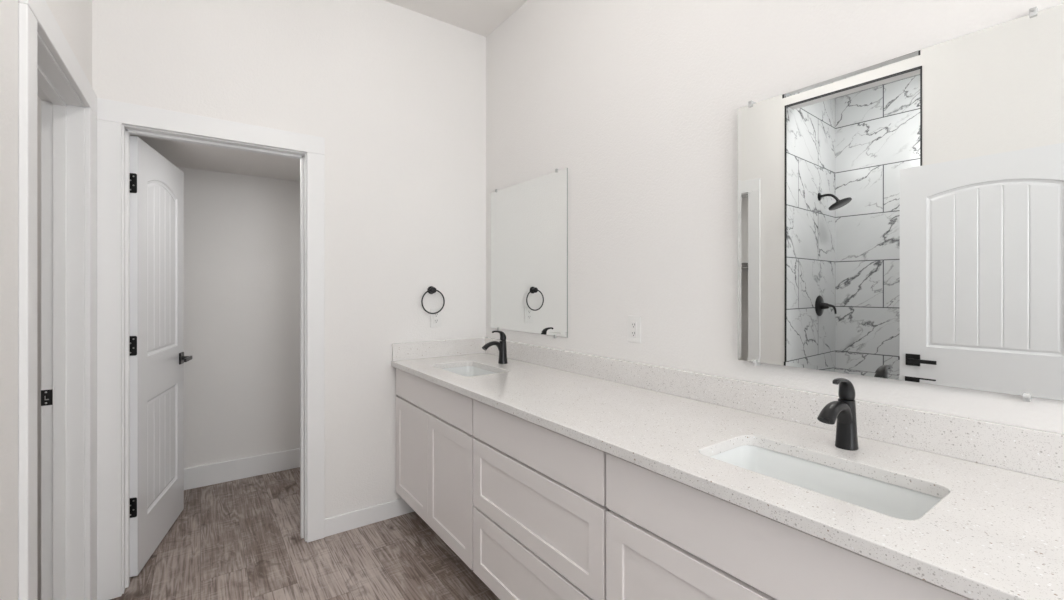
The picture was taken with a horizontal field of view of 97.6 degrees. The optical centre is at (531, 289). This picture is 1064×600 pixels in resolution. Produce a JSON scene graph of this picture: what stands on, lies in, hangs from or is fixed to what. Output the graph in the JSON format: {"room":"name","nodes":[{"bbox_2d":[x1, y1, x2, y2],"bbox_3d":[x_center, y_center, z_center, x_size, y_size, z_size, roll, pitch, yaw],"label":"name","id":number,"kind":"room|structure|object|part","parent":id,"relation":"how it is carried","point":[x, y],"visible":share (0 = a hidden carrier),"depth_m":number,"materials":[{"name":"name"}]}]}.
{"room":"bathroom","nodes":[
{"label":"bathroom","id":0,"kind":"room"},
{"bbox_2d":[37,96,40,599],"bbox_3d":[-2.374,0.210,2.390,0.100,2.230,1.041,0,0,-35],"label":"wall","id":1,"kind":"structure","parent":0,"point":[38,98],"depth_m":1.96,"materials":[{"name":"paint"}]},
{"bbox_2d":[0,0,91,599],"bbox_3d":[-0.427,-0.170,-0.142,0.115,2.990,5.103,0,0,-35],"label":"wall","id":2,"kind":"structure","parent":0,"point":[73,17],"depth_m":1.12,"materials":[{"name":"paint"}]},
{"bbox_2d":[18,0,96,599],"bbox_3d":[-1.560,0.257,1.566,0.019,2.137,0.968,0,0,-35],"label":"trim","id":3,"kind":"structure","parent":2,"relation":"attached to","point":[34,16],"depth_m":1.22,"materials":[{"name":"paint"}]},
{"bbox_2d":[37,32,84,599],"bbox_3d":[-1.596,0.296,1.500,0.119,2.058,0.757,0,0,-35],"label":"door frame","id":4,"kind":"structure","parent":2,"relation":"attached to","point":[62,109],"depth_m":1.78,"materials":[{"name":"paint"}]},
{"bbox_3d":[-1.840,0.410,1.768,0.032,0.059,0.003,0,0,-35],"label":"strike plate","id":5,"kind":"part","parent":4,"relation":"part of","materials":[{"name":"black metal"}]},
{"bbox_2d":[130,134,299,181],"bbox_3d":[-1.722,-0.855,2.853,1.500,0.100,1.041,0,0,-35],"label":"ceiling","id":6,"kind":"structure","parent":0,"point":[180,154],"depth_m":2.91,"materials":[{"name":"paint"}]},
{"bbox_2d":[178,167,299,468],"bbox_3d":[-2.053,0.210,3.318,1.700,2.230,0.100,0,0,-35],"label":"wall","id":7,"kind":"structure","parent":0,"point":[242,232],"depth_m":3.26,"materials":[{"name":"paint"}]},
{"bbox_2d":[184,448,299,489],"bbox_3d":[-2.020,1.255,3.272,1.500,0.140,0.014,0,0,-35],"label":"baseboard","id":8,"kind":"structure","parent":7,"relation":"attached to","point":[215,473],"depth_m":3.25,"materials":[{"name":"paint"}]},
{"bbox_2d":[92,0,485,518],"bbox_3d":[-1.163,-0.170,2.539,2.024,2.990,0.120,0,0,-35],"label":"wall","id":9,"kind":"structure","parent":0,"point":[395,94],"depth_m":2.62,"materials":[{"name":"paint"}]},
{"bbox_2d":[130,136,191,576],"bbox_3d":[-1.969,0.307,2.464,0.145,2.020,0.731,0,0,-23],"label":"door","id":10,"kind":"structure","parent":9,"relation":"in","point":[157,358],"depth_m":2.36,"materials":[{"name":"paint"}]},
{"bbox_3d":[-2.063,0.405,2.744,0.009,0.066,0.066,0,0,-23],"label":"handle","id":11,"kind":"part","parent":10,"relation":"part of","materials":[{"name":"black metal"}]},
{"bbox_3d":[-2.018,0.405,2.708,0.046,0.021,0.124,0,0,-23],"label":"lever","id":12,"kind":"part","parent":10,"relation":"part of","materials":[{"name":"black metal"}]},
{"bbox_2d":[97,98,324,599],"bbox_3d":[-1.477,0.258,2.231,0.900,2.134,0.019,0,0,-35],"label":"trim","id":13,"kind":"structure","parent":9,"relation":"attached to","point":[111,115],"depth_m":2.01,"materials":[{"name":"paint"}]},
{"bbox_2d":[325,498,413,536],"bbox_3d":[-0.903,1.278,2.642,0.511,0.095,0.013,0,0,-35],"label":"baseboard","id":14,"kind":"structure","parent":9,"relation":"attached to","point":[337,524],"depth_m":2.61,"materials":[{"name":"paint"}]},
{"bbox_2d":[421,286,444,313],"bbox_3d":[-0.605,0.065,2.834,0.151,0.170,0.045,0,0,-35],"label":"towel ring","id":15,"kind":"object","parent":9,"relation":"attached to","point":[431,289],"visible":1,"depth_m":2.82,"materials":[{"name":"black metal"}]},
{"bbox_2d":[430,308,440,327],"bbox_3d":[-0.591,0.175,2.867,0.073,0.117,0.008,0,0,-35],"label":"outlet","id":16,"kind":"object","parent":9,"relation":"attached to","point":[435,319],"visible":0.85,"depth_m":2.86,"materials":[{"name":"white plastic"}]},
{"bbox_2d":[434,312,438,322],"bbox_3d":[-0.590,0.175,2.865,0.033,0.067,0.004,0,0,-35],"label":"receptacle","id":17,"kind":"object","parent":16,"relation":"attached to","point":[436,316],"depth_m":2.87,"materials":[{"name":"white plastic"}]},
{"bbox_2d":[110,467,499,599],"bbox_3d":[-0.672,1.350,0.393,3.960,0.050,6.520,0,0,-35],"label":"floor","id":18,"kind":"structure","parent":0,"point":[240,539],"depth_m":2.30,"materials":[{"name":"brown wood"}]},
{"bbox_2d":[396,368,475,569],"bbox_3d":[-0.276,0.886,2.511,0.607,0.878,0.946,0,0,-35],"label":"vanity cabinet","id":19,"kind":"object","parent":18,"relation":"on","point":[434,422],"visible":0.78,"depth_m":2.24,"materials":[{"name":"paint"}]},
{"bbox_3d":[-0.652,0.901,2.533,0.018,0.555,0.468,0,0,-35],"label":"door","id":20,"kind":"part","parent":19,"relation":"part of","materials":[{"name":"paint"}]},
{"bbox_3d":[-0.380,0.901,2.150,0.018,0.555,0.467,0,0,-35],"label":"door","id":21,"kind":"part","parent":19,"relation":"part of","materials":[{"name":"paint"}]},
{"bbox_2d":[473,399,608,599],"bbox_3d":[0.225,0.886,1.807,0.607,0.878,0.782,0,0,-35],"label":"vanity cabinet","id":22,"kind":"object","parent":18,"relation":"on","point":[539,492],"visible":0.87,"depth_m":1.59,"materials":[{"name":"paint"}]},
{"bbox_3d":[-0.015,1.045,1.636,0.018,0.268,0.772,0,0,-35],"label":"drawer","id":23,"kind":"part","parent":22,"relation":"part of","materials":[{"name":"paint"}]},
{"bbox_3d":[-0.015,0.536,1.636,0.018,0.154,0.772,0,0,-35],"label":"drawer","id":24,"kind":"part","parent":22,"relation":"part of","materials":[{"name":"paint"}]},
{"bbox_2d":[606,453,971,599],"bbox_3d":[0.726,0.886,1.102,0.607,0.878,0.946,0,0,-35],"label":"vanity cabinet","id":25,"kind":"object","parent":18,"relation":"on","point":[667,538],"visible":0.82,"depth_m":1.04,"materials":[{"name":"paint"}]},
{"bbox_3d":[0.350,0.901,1.123,0.018,0.555,0.466,0,0,-35],"label":"door","id":26,"kind":"part","parent":25,"relation":"part of","materials":[{"name":"paint"}]},
{"bbox_2d":[391,337,1063,599],"bbox_3d":[0.216,0.381,1.800,0.634,0.131,2.683,0,0,-35],"label":"countertop","id":27,"kind":"structure","parent":25,"relation":"on","point":[996,529],"depth_m":1.15,"materials":[{"name":"white stone"}]},
{"bbox_2d":[444,366,495,375],"bbox_3d":[-0.333,0.525,2.467,0.299,0.158,0.486,0,0,-35],"label":"sink","id":28,"kind":"object","parent":27,"relation":"in","point":[465,370],"visible":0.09,"depth_m":2.68,"materials":[{"name":"white ceramic"}]},
{"bbox_2d":[482,330,507,363],"bbox_3d":[-0.206,0.323,2.592,0.155,0.187,0.051,0,0,-35],"label":"faucet","id":29,"kind":"object","parent":27,"relation":"on","point":[501,346],"visible":1,"depth_m":2.60,"materials":[{"name":"black metal"}]},
{"bbox_3d":[-0.215,0.336,2.586,0.132,0.097,0.039,0,0,-35],"label":"spout","id":30,"kind":"part","parent":29,"relation":"part of","materials":[{"name":"black metal"}]},
{"bbox_3d":[-0.185,0.260,2.607,0.090,0.062,0.037,0,0,-35],"label":"handle","id":31,"kind":"part","parent":29,"relation":"part of","materials":[{"name":"black metal"}]},
{"bbox_2d":[711,445,941,519],"bbox_3d":[0.649,0.525,1.086,0.299,0.158,0.496,0,0,-35],"label":"sink","id":32,"kind":"object","parent":27,"relation":"in","point":[888,499],"visible":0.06,"depth_m":1.16,"materials":[{"name":"white ceramic"}]},
{"bbox_2d":[817,378,858,450],"bbox_3d":[0.786,0.323,1.197,0.155,0.187,0.051,0,0,-35],"label":"faucet","id":33,"kind":"object","parent":27,"relation":"on","point":[843,410],"visible":1,"depth_m":1.21,"materials":[{"name":"black metal"}]},
{"bbox_3d":[0.777,0.336,1.190,0.132,0.097,0.039,0,0,-35],"label":"spout","id":34,"kind":"part","parent":33,"relation":"part of","materials":[{"name":"black metal"}]},
{"bbox_3d":[0.807,0.260,1.212,0.090,0.062,0.037,0,0,-35],"label":"handle","id":35,"kind":"part","parent":33,"relation":"part of","materials":[{"name":"black metal"}]},
{"bbox_2d":[384,0,527,36],"bbox_3d":[0.365,-1.705,0.494,2.144,0.080,5.223,0,0,-35],"label":"ceiling","id":36,"kind":"structure","parent":0,"point":[481,17],"depth_m":2.78,"materials":[{"name":"paint"}]},
{"bbox_2d":[486,0,1063,433],"bbox_3d":[1.190,-0.170,1.081,0.120,2.990,5.223,0,0,-35],"label":"wall","id":37,"kind":"structure","parent":0,"point":[640,101],"depth_m":1.89,"materials":[{"name":"paint"}]},
{"bbox_2d":[491,168,567,337],"bbox_3d":[-0.044,-0.188,2.701,0.012,0.894,0.770,0,0,-35],"label":"mirror","id":38,"kind":"object","parent":37,"relation":"attached to","point":[529,219],"visible":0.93,"depth_m":2.64,"materials":[{"name":"clear glass"}]},
{"bbox_2d":[628,315,640,342],"bbox_3d":[0.443,0.173,2.021,0.008,0.117,0.073,0,0,-35],"label":"outlet","id":39,"kind":"object","parent":37,"relation":"attached to","point":[634,322],"visible":1,"depth_m":2.01,"materials":[{"name":"white plastic"}]},
{"bbox_2d":[631,321,636,336],"bbox_3d":[0.441,0.173,2.019,0.004,0.067,0.033,0,0,-35],"label":"receptacle","id":40,"kind":"object","parent":39,"relation":"attached to","point":[633,323],"depth_m":2.02,"materials":[{"name":"white plastic"}]},
{"bbox_2d":[485,337,1063,481],"bbox_3d":[0.466,0.365,1.978,0.020,0.101,2.683,0,0,-35],"label":"backsplash","id":41,"kind":"structure","parent":37,"relation":"attached to","point":[1040,453],"depth_m":1.31,"materials":[{"name":"white stone"}]},
{"bbox_2d":[738,4,1063,401],"bbox_3d":[0.946,-0.189,1.306,0.036,0.886,0.760,0,0,-37],"label":"mirror","id":42,"kind":"object","parent":37,"relation":"attached to","point":[902,217],"visible":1,"depth_m":1.21,"materials":[{"name":"clear glass"}]}
]}

